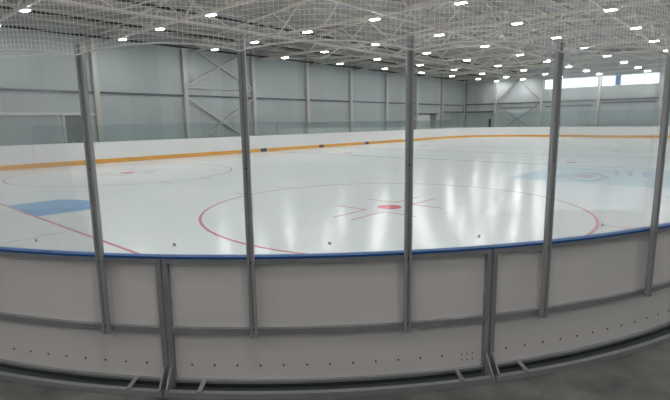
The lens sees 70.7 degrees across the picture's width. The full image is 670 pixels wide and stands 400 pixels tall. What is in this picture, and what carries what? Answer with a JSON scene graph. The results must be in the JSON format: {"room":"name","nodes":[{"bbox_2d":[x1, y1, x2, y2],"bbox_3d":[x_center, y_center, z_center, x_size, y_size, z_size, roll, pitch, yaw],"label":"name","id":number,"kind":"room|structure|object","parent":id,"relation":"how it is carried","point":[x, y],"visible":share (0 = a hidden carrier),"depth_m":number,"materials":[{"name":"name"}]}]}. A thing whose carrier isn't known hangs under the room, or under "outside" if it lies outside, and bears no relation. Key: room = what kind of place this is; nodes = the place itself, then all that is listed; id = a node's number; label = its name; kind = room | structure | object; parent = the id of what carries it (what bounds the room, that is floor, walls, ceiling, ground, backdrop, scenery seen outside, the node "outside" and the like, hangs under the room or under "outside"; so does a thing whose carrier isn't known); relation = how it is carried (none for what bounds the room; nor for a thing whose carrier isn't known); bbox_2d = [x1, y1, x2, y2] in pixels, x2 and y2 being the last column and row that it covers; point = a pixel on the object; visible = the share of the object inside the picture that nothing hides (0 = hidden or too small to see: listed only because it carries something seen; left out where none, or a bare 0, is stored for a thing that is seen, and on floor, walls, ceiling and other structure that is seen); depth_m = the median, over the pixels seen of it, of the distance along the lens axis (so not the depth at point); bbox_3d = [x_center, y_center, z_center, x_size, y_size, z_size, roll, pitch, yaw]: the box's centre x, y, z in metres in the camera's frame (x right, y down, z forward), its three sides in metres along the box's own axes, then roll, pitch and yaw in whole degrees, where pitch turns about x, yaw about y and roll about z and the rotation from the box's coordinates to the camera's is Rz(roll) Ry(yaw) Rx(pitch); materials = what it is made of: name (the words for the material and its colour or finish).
{"room":"ice rink","nodes":[
{"label":"ice rink","id":0,"kind":"room"},
{"bbox_2d":[0,16,462,141],"bbox_3d":[-5.106,-8.111,39.137,0.200,8.154,68.200,7,12,41],"label":"wall","id":1,"kind":"structure","parent":0,"point":[148,68],"depth_m":32.45,"materials":[{"name":"grey metal"}]},
{"bbox_2d":[0,0,41,21],"bbox_3d":[-4.495,-7.965,12.186,36.060,2.100,0.120,7,12,41],"label":"roof truss","id":2,"kind":"object","parent":1,"relation":"attached to","point":[32,2],"visible":0.79,"depth_m":20.54,"materials":[{"name":"beige"}]},
{"bbox_2d":[0,116,63,161],"bbox_3d":[-16.980,-3.354,26.005,0.080,2.540,3.750,7,12,41],"label":"gate","id":3,"kind":"object","parent":1,"relation":"attached to","point":[14,130],"visible":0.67,"depth_m":26.09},
{"bbox_2d":[0,112,95,114],"bbox_3d":[-18.324,-4.428,24.276,0.180,0.140,11.800,7,12,41],"label":"beam","id":4,"kind":"structure","parent":1,"relation":"attached to","point":[1,113],"depth_m":26.35,"materials":[{"name":"grey"}]},
{"bbox_2d":[61,115,83,142],"bbox_3d":[-15.223,-3.725,27.975,0.120,2.620,1.520,7,12,41],"label":"door","id":5,"kind":"structure","parent":1,"relation":"in","point":[72,124],"depth_m":27.71,"materials":[{"name":"grey"}]},
{"bbox_2d":[101,0,256,42],"bbox_3d":[-0.556,-8.746,16.576,36.060,2.100,0.120,7,12,41],"label":"roof truss","id":6,"kind":"object","parent":1,"relation":"attached to","point":[227,6],"visible":0.79,"depth_m":23.78,"materials":[{"name":"beige metal"}]},
{"bbox_2d":[206,12,216,16],"bbox_3d":[-5.542,-8.306,21.129,0.480,0.115,0.250,7,12,41],"label":"ceiling light","id":7,"kind":"object","parent":6,"relation":"attached to","point":[207,14],"visible":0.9,"depth_m":21.06,"materials":[{"name":"white"}]},
{"bbox_2d":[188,86,251,90],"bbox_3d":[-8.459,-8.226,35.010,0.160,0.120,5.700,7,12,41],"label":"strut","id":8,"kind":"object","parent":1,"relation":"attached to","point":[188,86],"visible":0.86,"depth_m":34.61,"materials":[{"name":"grey"}]},
{"bbox_2d":[0,88,462,105],"bbox_3d":[-4.990,-8.355,38.990,0.120,0.120,68.200,7,12,41],"label":"beam","id":9,"kind":"structure","parent":1,"relation":"attached to","point":[8,89],"depth_m":32.36,"materials":[{"name":"grey metal"}]},
{"bbox_2d":[189,0,458,52],"bbox_3d":[3.384,-9.527,20.966,36.060,2.100,0.120,7,12,41],"label":"roof truss","id":10,"kind":"object","parent":1,"relation":"attached to","point":[300,3],"visible":0.75,"depth_m":25.45,"materials":[{"name":"beige metal"}]},
{"bbox_2d":[369,17,380,20],"bbox_3d":[1.898,-8.630,22.459,0.480,0.115,0.250,7,12,41],"label":"ceiling light","id":11,"kind":"object","parent":10,"relation":"attached to","point":[371,18],"visible":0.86,"depth_m":22.40,"materials":[{"name":"white"}]},
{"bbox_2d":[455,0,467,4],"bbox_3d":[5.208,-8.198,19.565,0.480,0.115,0.250,7,12,41],"label":"ceiling light","id":12,"kind":"object","parent":10,"relation":"attached to","point":[460,1],"visible":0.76,"depth_m":19.46,"materials":[{"name":"white"}]},
{"bbox_2d":[418,115,429,120],"bbox_3d":[10.579,-8.887,56.774,0.050,2.700,3.200,7,12,41],"label":"wall panel","id":13,"kind":"object","parent":1,"relation":"attached to","point":[420,117],"visible":0.36,"depth_m":56.65,"materials":[{"name":"grey"}]},
{"bbox_2d":[430,115,436,119],"bbox_3d":[12.211,-9.202,58.540,0.120,2.700,1.450,7,12,41],"label":"door","id":14,"kind":"structure","parent":1,"relation":"in","point":[432,117],"depth_m":58.33,"materials":[{"name":"grey"}]},
{"bbox_2d":[443,111,463,112],"bbox_3d":[15.663,-11.537,62.041,0.250,0.170,6.000,7,12,41],"label":"beam","id":15,"kind":"structure","parent":1,"relation":"attached to","point":[443,111],"depth_m":61.32,"materials":[{"name":"grey"}]},
{"bbox_2d":[257,0,658,59],"bbox_3d":[7.356,-10.314,25.393,36.060,2.100,0.120,7,12,41],"label":"roof truss","id":16,"kind":"object","parent":1,"relation":"attached to","point":[427,1],"visible":0.85,"depth_m":27.29,"materials":[{"name":"beige metal"}]},
{"bbox_2d":[265,48,387,65],"bbox_3d":[-0.848,-11.047,36.623,8.645,0.080,5.966,7,12,41],"label":"brace","id":17,"kind":"object","parent":16,"relation":"attached to","point":[338,48],"visible":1,"depth_m":36.52,"materials":[{"name":"beige"}]},
{"bbox_2d":[352,36,488,55],"bbox_3d":[5.296,-10.246,31.253,7.848,0.080,5.964,7,12,41],"label":"brace","id":18,"kind":"object","parent":16,"relation":"attached to","point":[433,36],"visible":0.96,"depth_m":31.19,"materials":[{"name":"beige"}]},
{"bbox_2d":[605,7,616,11],"bbox_3d":[12.373,-8.569,21.202,0.480,0.115,0.250,7,12,41],"label":"ceiling light","id":19,"kind":"object","parent":16,"relation":"attached to","point":[611,8],"visible":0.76,"depth_m":21.13,"materials":[{"name":"white"}]},
{"bbox_2d":[617,2,669,25],"bbox_3d":[18.183,-8.564,19.987,11.038,0.080,5.970,7,12,41],"label":"brace","id":20,"kind":"object","parent":16,"relation":"attached to","point":[667,3],"visible":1,"depth_m":21.14,"materials":[{"name":"beige"}]},
{"bbox_2d":[309,0,669,65],"bbox_3d":[11.263,-11.089,29.746,36.060,2.100,0.120,7,12,41],"label":"roof truss","id":21,"kind":"object","parent":1,"relation":"attached to","point":[575,2],"visible":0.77,"depth_m":30.35,"materials":[{"name":"beige metal"}]},
{"bbox_2d":[454,10,626,40],"bbox_3d":[11.140,-9.483,26.144,7.848,0.080,5.964,7,12,41],"label":"brace","id":22,"kind":"object","parent":21,"relation":"attached to","point":[587,12],"visible":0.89,"depth_m":26.03,"materials":[{"name":"beige"}]},
{"bbox_2d":[353,13,669,70],"bbox_3d":[15.236,-11.876,34.173,36.060,2.100,0.120,7,12,41],"label":"roof truss","id":23,"kind":"object","parent":1,"relation":"attached to","point":[667,14],"visible":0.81,"depth_m":35.10,"materials":[{"name":"beige metal"}]},
{"bbox_2d":[388,27,669,74],"bbox_3d":[19.142,-12.650,38.526,36.060,2.100,0.120,7,12,41],"label":"roof truss","id":24,"kind":"object","parent":1,"relation":"attached to","point":[622,30],"visible":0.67,"depth_m":40.65,"materials":[{"name":"beige metal"}]},
{"bbox_2d":[403,68,485,77],"bbox_3d":[10.937,-13.383,49.757,8.645,0.080,5.966,7,12,41],"label":"brace","id":25,"kind":"object","parent":24,"relation":"attached to","point":[458,68],"visible":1,"depth_m":49.56,"materials":[{"name":"beige"}]},
{"bbox_2d":[469,61,566,71],"bbox_3d":[17.081,-12.582,44.386,7.848,0.080,5.964,7,12,41],"label":"brace","id":26,"kind":"object","parent":24,"relation":"attached to","point":[537,61],"visible":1,"depth_m":44.40,"materials":[{"name":"beige"}]},
{"bbox_2d":[420,38,668,77],"bbox_3d":[23.048,-13.425,42.880,36.060,2.100,0.120,7,12,41],"label":"roof truss","id":27,"kind":"object","parent":1,"relation":"attached to","point":[588,41],"visible":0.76,"depth_m":45.22,"materials":[{"name":"beige metal"}]},
{"bbox_2d":[566,51,666,64],"bbox_3d":[22.926,-11.819,39.277,7.848,0.080,5.964,7,12,41],"label":"brace","id":28,"kind":"object","parent":27,"relation":"attached to","point":[644,51],"visible":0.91,"depth_m":39.17,"materials":[{"name":"beige"}]},
{"bbox_2d":[444,46,669,80],"bbox_3d":[26.955,-14.199,47.233,36.060,2.100,0.120,7,12,41],"label":"roof truss","id":29,"kind":"object","parent":1,"relation":"attached to","point":[568,54],"visible":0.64,"depth_m":49.05,"materials":[{"name":"beige"}]},
{"bbox_2d":[1,24,463,80],"bbox_3d":[-4.245,-11.552,38.769,0.140,0.100,64.100,7,12,41],"label":"cable tray","id":30,"kind":"object","parent":29,"relation":"hanging from","point":[10,26],"visible":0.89,"depth_m":31.84,"materials":[{"name":"grey metal"}]},
{"bbox_2d":[0,6,482,76],"bbox_3d":[-2.077,-11.594,36.816,0.140,0.100,64.100,7,12,41],"label":"cable tray","id":31,"kind":"object","parent":29,"relation":"hanging from","point":[1,7],"visible":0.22,"depth_m":29.04,"materials":[{"name":"grey metal"}]},
{"bbox_2d":[115,0,515,71],"bbox_3d":[1.142,-11.371,33.967,0.140,0.100,64.100,7,12,41],"label":"cable tray","id":32,"kind":"object","parent":29,"relation":"hanging from","point":[126,1],"visible":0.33,"depth_m":27.78,"materials":[{"name":"grey"}]},
{"bbox_2d":[460,51,666,82],"bbox_3d":[30.133,-14.829,50.774,36.060,2.100,0.120,7,12,41],"label":"roof truss","id":33,"kind":"object","parent":1,"relation":"attached to","point":[635,69],"visible":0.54,"depth_m":53.65,"materials":[{"name":"beige"}]},
{"bbox_3d":[-8.402,-7.191,7.833,36.060,2.100,0.120,7,12,41],"label":"roof truss","id":34,"kind":"object","parent":1,"relation":"attached to","visible":0},
{"bbox_2d":[328,0,600,72],"bbox_3d":[7.809,-10.708,28.104,0.090,1.949,64.135,7,12,41],"label":"girder","id":35,"kind":"object","parent":34,"relation":"attached to","point":[336,1],"visible":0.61,"depth_m":27.66,"materials":[{"name":"beige metal"}]},
{"bbox_3d":[-12.308,-6.417,3.480,36.060,2.100,0.120,7,12,41],"label":"roof truss","id":36,"kind":"object","parent":1,"relation":"attached to","visible":0},
{"bbox_2d":[51,0,526,77],"bbox_3d":[1.969,-11.147,33.266,0.090,1.294,64.125,7,12,41],"label":"girder","id":37,"kind":"object","parent":36,"relation":"attached to","point":[64,1],"visible":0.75,"depth_m":26.34,"materials":[{"name":"beige metal"}]},
{"bbox_2d":[585,0,662,50],"bbox_3d":[11.460,-10.884,23.778,0.070,0.150,68.200,7,12,41],"label":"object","id":38,"kind":"structure","parent":36,"relation":"on","point":[601,10],"depth_m":32.39,"materials":[{"name":"grey"}]},
{"bbox_2d":[589,0,666,51],"bbox_3d":[13.656,-9.721,23.032,0.090,1.496,64.128,7,12,41],"label":"girder","id":39,"kind":"object","parent":36,"relation":"attached to","point":[615,15],"visible":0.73,"depth_m":26.43,"materials":[{"name":"beige"}]},
{"bbox_2d":[621,0,668,40],"bbox_3d":[12.684,-10.589,22.732,0.070,0.150,68.200,7,12,41],"label":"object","id":40,"kind":"structure","parent":36,"relation":"on","point":[623,1],"depth_m":31.37,"materials":[{"name":"grey"}]},
{"bbox_2d":[0,0,669,76],"bbox_3d":[8.409,-11.043,26.488,36.450,1.709,68.600,7,12,41],"label":"ceiling","id":41,"kind":"structure","parent":0,"point":[477,6],"depth_m":31.54,"materials":[{"name":"grey metal"}]},
{"bbox_2d":[0,12,470,77],"bbox_3d":[-4.412,-11.918,37.837,0.070,0.150,68.200,7,12,41],"label":"beam","id":42,"kind":"structure","parent":41,"relation":"attached to","point":[1,13],"depth_m":30.66,"materials":[{"name":"grey metal"}]},
{"bbox_2d":[2,2,482,75],"bbox_3d":[-3.192,-11.894,36.746,0.070,0.150,68.200,7,12,41],"label":"beam","id":43,"kind":"structure","parent":41,"relation":"attached to","point":[3,3],"depth_m":29.15,"materials":[{"name":"grey metal"}]},
{"bbox_2d":[42,0,494,73],"bbox_3d":[-1.971,-11.870,35.656,0.070,0.150,68.200,7,12,41],"label":"beam","id":44,"kind":"structure","parent":41,"relation":"attached to","point":[42,0],"depth_m":29.33,"materials":[{"name":"grey"}]},
{"bbox_2d":[105,0,507,71],"bbox_3d":[-0.751,-11.846,34.565,0.070,0.150,68.200,7,12,41],"label":"beam","id":45,"kind":"structure","parent":41,"relation":"attached to","point":[105,0],"depth_m":28.91,"materials":[{"name":"grey"}]},
{"bbox_2d":[169,0,517,68],"bbox_3d":[0.469,-11.822,33.474,0.070,0.150,68.200,7,12,41],"label":"girder","id":46,"kind":"structure","parent":41,"relation":"attached to","point":[182,1],"depth_m":30.13,"materials":[{"name":"grey"}]},
{"bbox_2d":[228,0,528,64],"bbox_3d":[1.689,-11.798,32.383,0.070,0.150,68.200,7,12,41],"label":"girder","id":47,"kind":"structure","parent":41,"relation":"attached to","point":[250,3],"depth_m":30.93,"materials":[{"name":"grey"}]},
{"bbox_2d":[284,0,548,64],"bbox_3d":[2.909,-11.774,31.293,0.070,0.150,68.200,7,12,41],"label":"girder","id":48,"kind":"structure","parent":41,"relation":"attached to","point":[292,1],"depth_m":32.04,"materials":[{"name":"grey"}]},
{"bbox_2d":[342,0,547,56],"bbox_3d":[4.129,-11.751,30.202,0.070,0.150,68.200,7,12,41],"label":"girder","id":49,"kind":"structure","parent":41,"relation":"attached to","point":[347,1],"depth_m":31.27,"materials":[{"name":"grey"}]},
{"bbox_2d":[389,0,569,56],"bbox_3d":[5.349,-11.727,29.111,0.070,0.150,68.200,7,12,41],"label":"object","id":50,"kind":"structure","parent":41,"relation":"attached to","point":[394,1],"depth_m":31.34,"materials":[{"name":"grey"}]},
{"bbox_2d":[436,0,590,54],"bbox_3d":[6.569,-11.703,28.021,0.070,0.150,68.200,7,12,41],"label":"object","id":51,"kind":"structure","parent":41,"relation":"attached to","point":[461,8],"depth_m":33.11,"materials":[{"name":"grey"}]},
{"bbox_2d":[480,0,608,52],"bbox_3d":[7.790,-11.679,26.930,0.070,0.150,68.200,7,12,41],"label":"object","id":52,"kind":"structure","parent":41,"relation":"attached to","point":[489,2],"depth_m":33.11,"materials":[{"name":"grey"}]},
{"bbox_2d":[517,0,625,50],"bbox_3d":[9.012,-11.474,25.869,0.070,0.150,68.200,7,12,41],"label":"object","id":53,"kind":"structure","parent":41,"relation":"attached to","point":[536,8],"depth_m":35.10,"materials":[{"name":"grey"}]},
{"bbox_2d":[550,0,643,51],"bbox_3d":[10.236,-11.179,24.824,0.070,0.150,68.200,7,12,41],"label":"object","id":54,"kind":"structure","parent":41,"relation":"attached to","point":[554,1],"depth_m":33.10,"materials":[{"name":"grey"}]},
{"bbox_2d":[0,137,669,399],"bbox_3d":[8.526,-2.637,27.877,36.050,0.150,68.200,7,12,41],"label":"floor","id":55,"kind":"structure","parent":0,"point":[645,374],"depth_m":3.54,"materials":[{"name":"concrete"}]},
{"bbox_2d":[87,27,103,141],"bbox_3d":[-14.356,-6.362,28.436,0.300,7.650,0.280,7,12,41],"label":"wall column","id":56,"kind":"structure","parent":55,"relation":"on","point":[92,55],"depth_m":28.28,"materials":[{"name":"grey metal"}]},
{"bbox_2d":[179,39,190,138],"bbox_3d":[-10.383,-7.149,32.862,0.300,7.650,0.280,7,12,41],"label":"wall column","id":57,"kind":"structure","parent":55,"relation":"on","point":[182,50],"depth_m":32.69,"materials":[{"name":"grey"}]},
{"bbox_2d":[185,42,251,88],"bbox_3d":[-8.413,-9.761,34.696,0.080,2.975,5.763,7,12,41],"label":"brace","id":58,"kind":"object","parent":57,"relation":"attached to","point":[249,51],"visible":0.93,"depth_m":34.36,"materials":[{"name":"grey"}]},
{"bbox_2d":[189,97,252,137],"bbox_3d":[-8.358,-5.840,35.344,0.080,3.520,5.772,7,12,41],"label":"brace","id":59,"kind":"object","parent":57,"relation":"attached to","point":[190,99],"visible":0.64,"depth_m":34.97,"materials":[{"name":"grey"}]},
{"bbox_2d":[249,49,257,135],"bbox_3d":[-6.411,-7.937,37.289,0.300,7.650,0.280,7,12,41],"label":"wall column","id":60,"kind":"structure","parent":55,"relation":"on","point":[251,58],"depth_m":37.10,"materials":[{"name":"grey"}]},
{"bbox_2d":[304,56,309,121],"bbox_3d":[-2.438,-8.724,41.716,0.300,7.650,0.280,7,12,41],"label":"wall column","id":61,"kind":"structure","parent":55,"relation":"on","point":[306,65],"depth_m":41.46,"materials":[{"name":"grey"}]},
{"bbox_2d":[348,62,352,121],"bbox_3d":[1.534,-9.512,46.143,0.300,7.650,0.280,7,12,41],"label":"wall column","id":62,"kind":"structure","parent":55,"relation":"on","point":[350,70],"depth_m":45.85,"materials":[{"name":"grey"}]},
{"bbox_2d":[384,67,388,120],"bbox_3d":[5.507,-10.299,50.570,0.300,7.650,0.280,7,12,41],"label":"wall column","id":63,"kind":"structure","parent":55,"relation":"on","point":[386,73],"depth_m":50.30,"materials":[{"name":"grey"}]},
{"bbox_2d":[414,72,418,120],"bbox_3d":[9.480,-11.086,54.997,0.300,7.650,0.280,7,12,41],"label":"wall column","id":64,"kind":"structure","parent":55,"relation":"on","point":[416,77],"depth_m":54.72,"materials":[{"name":"grey"}]},
{"bbox_2d":[440,74,443,119],"bbox_3d":[13.453,-11.874,59.424,0.300,7.650,0.280,7,12,41],"label":"wall column","id":65,"kind":"structure","parent":55,"relation":"on","point":[442,80],"depth_m":59.19,"materials":[{"name":"grey"}]},
{"bbox_2d":[462,77,465,127],"bbox_3d":[17.425,-12.661,63.851,0.300,7.650,0.280,7,12,41],"label":"wall column","id":66,"kind":"structure","parent":55,"relation":"on","point":[464,84],"depth_m":63.69,"materials":[{"name":"grey"}]},
{"bbox_2d":[465,80,466,127],"bbox_3d":[17.558,-12.688,63.999,0.300,7.650,0.300,7,12,41],"label":"column","id":67,"kind":"structure","parent":55,"relation":"on","point":[466,80],"depth_m":63.91,"materials":[{"name":"grey"}]},
{"bbox_2d":[494,73,498,126],"bbox_3d":[20.815,-12.431,61.121,0.260,7.992,0.300,7,12,41],"label":"wall column","id":68,"kind":"structure","parent":55,"relation":"on","point":[497,74],"depth_m":60.97,"materials":[{"name":"grey"}]},
{"bbox_2d":[497,102,539,126],"bbox_3d":[22.964,-10.230,59.557,5.481,3.914,0.080,7,12,41],"label":"brace","id":69,"kind":"object","parent":68,"relation":"attached to","point":[539,102],"visible":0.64,"depth_m":59.42,"materials":[{"name":"grey"}]},
{"bbox_2d":[497,79,539,102],"bbox_3d":[22.915,-13.683,58.987,5.499,2.799,0.080,7,12,41],"label":"brace","id":70,"kind":"object","parent":68,"relation":"attached to","point":[518,79],"visible":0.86,"depth_m":58.70,"materials":[{"name":"grey"}]},
{"bbox_2d":[539,68,544,126],"bbox_3d":[25.082,-12.111,57.349,0.260,8.473,0.300,7,12,41],"label":"wall column","id":71,"kind":"structure","parent":55,"relation":"on","point":[543,70],"depth_m":57.23,"materials":[{"name":"grey"}]},
{"bbox_2d":[595,55,602,126],"bbox_3d":[29.702,-11.764,53.265,0.260,8.993,0.300,7,12,41],"label":"wall column","id":72,"kind":"structure","parent":55,"relation":"on","point":[600,64],"depth_m":53.12,"materials":[{"name":"grey"}]},
{"bbox_2d":[656,54,666,125],"bbox_3d":[34.109,-11.059,49.435,0.260,8.730,0.300,7,12,41],"label":"wall column","id":73,"kind":"structure","parent":55,"relation":"on","point":[663,61],"depth_m":49.30,"materials":[{"name":"grey"}]},
{"bbox_2d":[466,53,669,130],"bbox_3d":[31.108,-11.565,52.377,36.050,9.650,0.200,7,12,41],"label":"wall","id":74,"kind":"structure","parent":0,"point":[482,92],"depth_m":55.08,"materials":[{"name":"grey metal"}]},
{"bbox_2d":[465,111,493,112],"bbox_3d":[19.177,-11.704,62.754,3.950,0.170,0.250,7,12,41],"label":"beam","id":75,"kind":"structure","parent":74,"relation":"attached to","point":[468,111],"depth_m":62.85,"materials":[{"name":"grey"}]},
{"bbox_2d":[499,106,536,108],"bbox_3d":[22.986,-11.632,59.450,4.700,0.140,0.100,7,12,41],"label":"beam","id":76,"kind":"structure","parent":74,"relation":"attached to","point":[533,106],"depth_m":59.38,"materials":[{"name":"grey"}]},
{"bbox_2d":[466,97,662,105],"bbox_3d":[31.083,-11.124,52.261,35.850,0.180,0.120,7,12,41],"label":"beam","id":77,"kind":"structure","parent":74,"relation":"attached to","point":[645,97],"depth_m":54.96,"materials":[{"name":"grey"}]},
{"bbox_2d":[545,104,592,106],"bbox_3d":[27.444,-11.070,55.550,5.200,0.140,0.100,7,12,41],"label":"beam","id":78,"kind":"structure","parent":74,"relation":"attached to","point":[592,104],"depth_m":55.28,"materials":[{"name":"grey"}]},
{"bbox_2d":[544,76,597,89],"bbox_3d":[27.517,-13.650,55.148,5.830,1.160,0.120,7,12,41],"label":"window","id":79,"kind":"structure","parent":74,"relation":"in","point":[592,76],"depth_m":54.72,"materials":[{"name":"white"}]},
{"bbox_2d":[602,100,655,102],"bbox_3d":[31.974,-10.695,51.551,5.100,0.140,0.100,7,12,41],"label":"beam","id":80,"kind":"structure","parent":74,"relation":"attached to","point":[652,100],"depth_m":51.45,"materials":[{"name":"grey"}]},
{"bbox_2d":[602,72,659,85],"bbox_3d":[31.990,-13.066,51.238,5.430,1.160,0.120,7,12,41],"label":"window","id":81,"kind":"structure","parent":74,"relation":"in","point":[617,77],"depth_m":51.85,"materials":[{"name":"white"}]},
{"bbox_2d":[615,75,620,84],"bbox_3d":[31.155,-13.182,52.007,0.550,1.040,0.040,7,12,41],"label":"blind","id":82,"kind":"object","parent":81,"relation":"attached to","point":[617,77],"depth_m":51.99,"materials":[{"name":"blue"}]},
{"bbox_3d":[8.529,-2.440,27.910,36.050,0.250,68.200,7,12,41],"label":"floor","id":83,"kind":"structure","parent":0,"visible":0},
{"bbox_2d":[33,128,450,167],"bbox_3d":[-0.696,-5.027,39.804,0.120,1.210,43.553,7,12,41],"label":"rink boards","id":84,"kind":"object","parent":83,"relation":"on","point":[65,154],"visible":0.84,"depth_m":30.70,"materials":[{"name":"white plastic"}]},
{"bbox_2d":[293,122,303,133],"bbox_3d":[-3.406,-5.556,36.608,0.040,0.950,2.702,7,12,41],"label":"glass","id":85,"kind":"object","parent":84,"relation":"on","point":[298,126],"visible":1,"depth_m":37.24,"materials":[{"name":"glass"}]},
{"bbox_2d":[303,122,326,133],"bbox_3d":[-1.604,-5.913,38.617,0.040,0.950,2.702,7,12,41],"label":"glass","id":86,"kind":"object","parent":84,"relation":"on","point":[309,127],"visible":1,"depth_m":38.60,"materials":[{"name":"glass"}]},
{"bbox_2d":[327,121,347,132],"bbox_3d":[0.198,-6.270,40.625,0.040,0.950,2.702,7,12,41],"label":"glass","id":87,"kind":"object","parent":84,"relation":"on","point":[332,127],"visible":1,"depth_m":40.62,"materials":[{"name":"glass"}]},
{"bbox_2d":[348,121,366,131],"bbox_3d":[2.001,-6.627,42.634,0.040,0.950,2.702,7,12,41],"label":"glass","id":88,"kind":"object","parent":84,"relation":"on","point":[355,126],"visible":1,"depth_m":42.71,"materials":[{"name":"glass"}]},
{"bbox_2d":[367,121,383,130],"bbox_3d":[3.803,-6.984,44.642,0.040,0.950,2.702,7,12,41],"label":"glass","id":89,"kind":"object","parent":84,"relation":"on","point":[371,125],"visible":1,"depth_m":44.68,"materials":[{"name":"glass"}]},
{"bbox_2d":[384,121,399,130],"bbox_3d":[5.605,-7.342,46.651,0.040,0.950,2.702,7,12,41],"label":"glass","id":90,"kind":"object","parent":84,"relation":"on","point":[388,125],"visible":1,"depth_m":46.65,"materials":[{"name":"glass"}]},
{"bbox_2d":[400,121,404,129],"bbox_3d":[7.407,-7.699,48.659,0.040,0.950,2.702,7,12,41],"label":"glass","id":91,"kind":"object","parent":84,"relation":"on","point":[402,123],"visible":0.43,"depth_m":48.06,"materials":[{"name":"glass"}]},
{"bbox_2d":[414,120,427,129],"bbox_3d":[9.210,-8.056,50.667,0.040,0.950,2.702,7,12,41],"label":"glass","id":92,"kind":"object","parent":84,"relation":"on","point":[417,124],"visible":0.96,"depth_m":50.69,"materials":[{"name":"glass"}]},
{"bbox_2d":[428,120,439,128],"bbox_3d":[11.012,-8.413,52.676,0.040,0.950,2.702,7,12,41],"label":"glass","id":93,"kind":"object","parent":84,"relation":"on","point":[432,124],"visible":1,"depth_m":52.72,"materials":[{"name":"glass"}]},
{"bbox_2d":[440,120,451,128],"bbox_3d":[12.814,-8.771,54.684,0.040,0.950,2.702,7,12,41],"label":"glass","id":94,"kind":"object","parent":84,"relation":"on","point":[443,123],"visible":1,"depth_m":54.68,"materials":[{"name":"glass"}]},
{"bbox_2d":[0,137,669,254],"bbox_3d":[9.465,-3.123,31.024,26.996,0.047,58.541,7,12,41],"label":"ice rink","id":95,"kind":"object","parent":83,"relation":"on","point":[351,197],"visible":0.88,"depth_m":13.14,"materials":[{"name":"white ice"}]},
{"bbox_2d":[0,145,34,170],"bbox_3d":[-15.903,-1.279,18.416,2.300,1.210,10.723,-1,9,-3],"label":"rink boards","id":96,"kind":"object","parent":95,"relation":"on","point":[14,157],"visible":0.93,"depth_m":23.11,"materials":[{"name":"white plastic"}]},
{"bbox_2d":[0,246,169,396],"bbox_3d":[-2.463,0.968,3.776,2.481,1.180,0.282,2,10,15],"label":"board section","id":97,"kind":"object","parent":95,"relation":"on","point":[51,335],"visible":0.88,"depth_m":3.65,"materials":[{"name":"white plastic"}]},
{"bbox_2d":[73,42,111,333],"bbox_3d":[-1.735,-0.035,3.397,0.054,2.108,0.037,1,10,10],"label":"post","id":98,"kind":"object","parent":97,"relation":"attached to","point":[80,60],"visible":0.96,"depth_m":3.38,"materials":[{"name":"grey metal"}]},
{"bbox_2d":[160,245,495,399],"bbox_3d":[-0.025,0.977,3.517,2.494,1.180,0.282,-1,9,-3],"label":"board section","id":99,"kind":"object","parent":95,"relation":"on","point":[330,325],"visible":0.98,"depth_m":3.54,"materials":[{"name":"white plastic"}]},
{"bbox_2d":[236,37,257,338],"bbox_3d":[-0.607,-0.033,3.292,0.054,2.108,0.037,-1,9,1],"label":"post","id":100,"kind":"object","parent":99,"relation":"attached to","point":[242,70],"visible":0.96,"depth_m":3.27,"materials":[{"name":"grey metal"}]},
{"bbox_2d":[403,36,414,332],"bbox_3d":[0.523,-0.059,3.353,0.054,2.108,0.037,-2,9,-7],"label":"post","id":101,"kind":"object","parent":99,"relation":"attached to","point":[410,54],"visible":0.94,"depth_m":3.33,"materials":[{"name":"grey metal"}]},
{"bbox_2d":[378,205,400,208],"bbox_3d":[1.344,0.171,11.646,0.595,0.002,0.595,0,9,4],"label":"face-off spot","id":102,"kind":"object","parent":95,"relation":"on","point":[379,206],"depth_m":11.63,"materials":[{"name":"red"}]},
{"bbox_2d":[451,127,538,137],"bbox_3d":[18.979,-8.192,57.287,10.723,1.210,2.300,-1,9,-3],"label":"rink boards","id":103,"kind":"object","parent":95,"relation":"on","point":[478,131],"visible":0.91,"depth_m":57.85,"materials":[{"name":"white plastic"}]},
{"bbox_2d":[451,113,460,127],"bbox_3d":[14.452,-9.484,56.254,1.947,1.800,0.040,-9,12,-40],"label":"glass","id":104,"kind":"object","parent":103,"relation":"on","point":[456,117],"visible":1,"depth_m":56.26,"materials":[{"name":"glass"}]},
{"bbox_2d":[488,222,669,381],"bbox_3d":[2.367,0.857,4.043,2.481,1.180,0.282,-5,10,-22],"label":"board section","id":105,"kind":"object","parent":95,"relation":"on","point":[599,310],"visible":0.91,"depth_m":3.90,"materials":[{"name":"white plastic"}]},
{"bbox_2d":[539,40,564,317],"bbox_3d":[1.640,-0.113,3.583,0.054,2.108,0.037,-3,10,-16],"label":"post","id":106,"kind":"object","parent":105,"relation":"attached to","point":[558,58],"visible":0.98,"depth_m":3.56,"materials":[{"name":"grey metal"}]},
{"bbox_2d":[644,47,669,296],"bbox_3d":[2.739,-0.195,3.990,0.054,2.108,0.037,-5,10,-25],"label":"post","id":107,"kind":"object","parent":105,"relation":"attached to","point":[665,113],"visible":1,"depth_m":3.99,"materials":[{"name":"grey metal"}]},
{"bbox_2d":[659,126,669,137],"bbox_3d":[34.818,-6.125,43.441,2.300,1.210,10.723,-1,9,-3],"label":"rink boards","id":108,"kind":"object","parent":95,"relation":"on","point":[668,134],"visible":0.14,"depth_m":48.03,"materials":[{"name":"white"}]},
{"bbox_2d":[538,126,659,137],"bbox_3d":[28.872,-7.550,52.563,12.008,1.210,0.120,7,12,41],"label":"rink boards","id":109,"kind":"object","parent":83,"relation":"on","point":[632,131],"visible":0.83,"depth_m":51.72,"materials":[{"name":"white plastic"}]},
{"bbox_3d":[-3.910,-0.122,4.110,0.054,2.108,0.037,4,11,27],"label":"post","id":110,"kind":"object","parent":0,"visible":0},
{"bbox_2d":[0,0,669,55],"bbox_3d":[-0.104,-3.203,3.247,7.726,4.352,1.079,-1,9,-3],"label":"safety net","id":111,"kind":"object","parent":110,"relation":"attached to","point":[145,1],"visible":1,"depth_m":3.15,"materials":[{"name":"white"}]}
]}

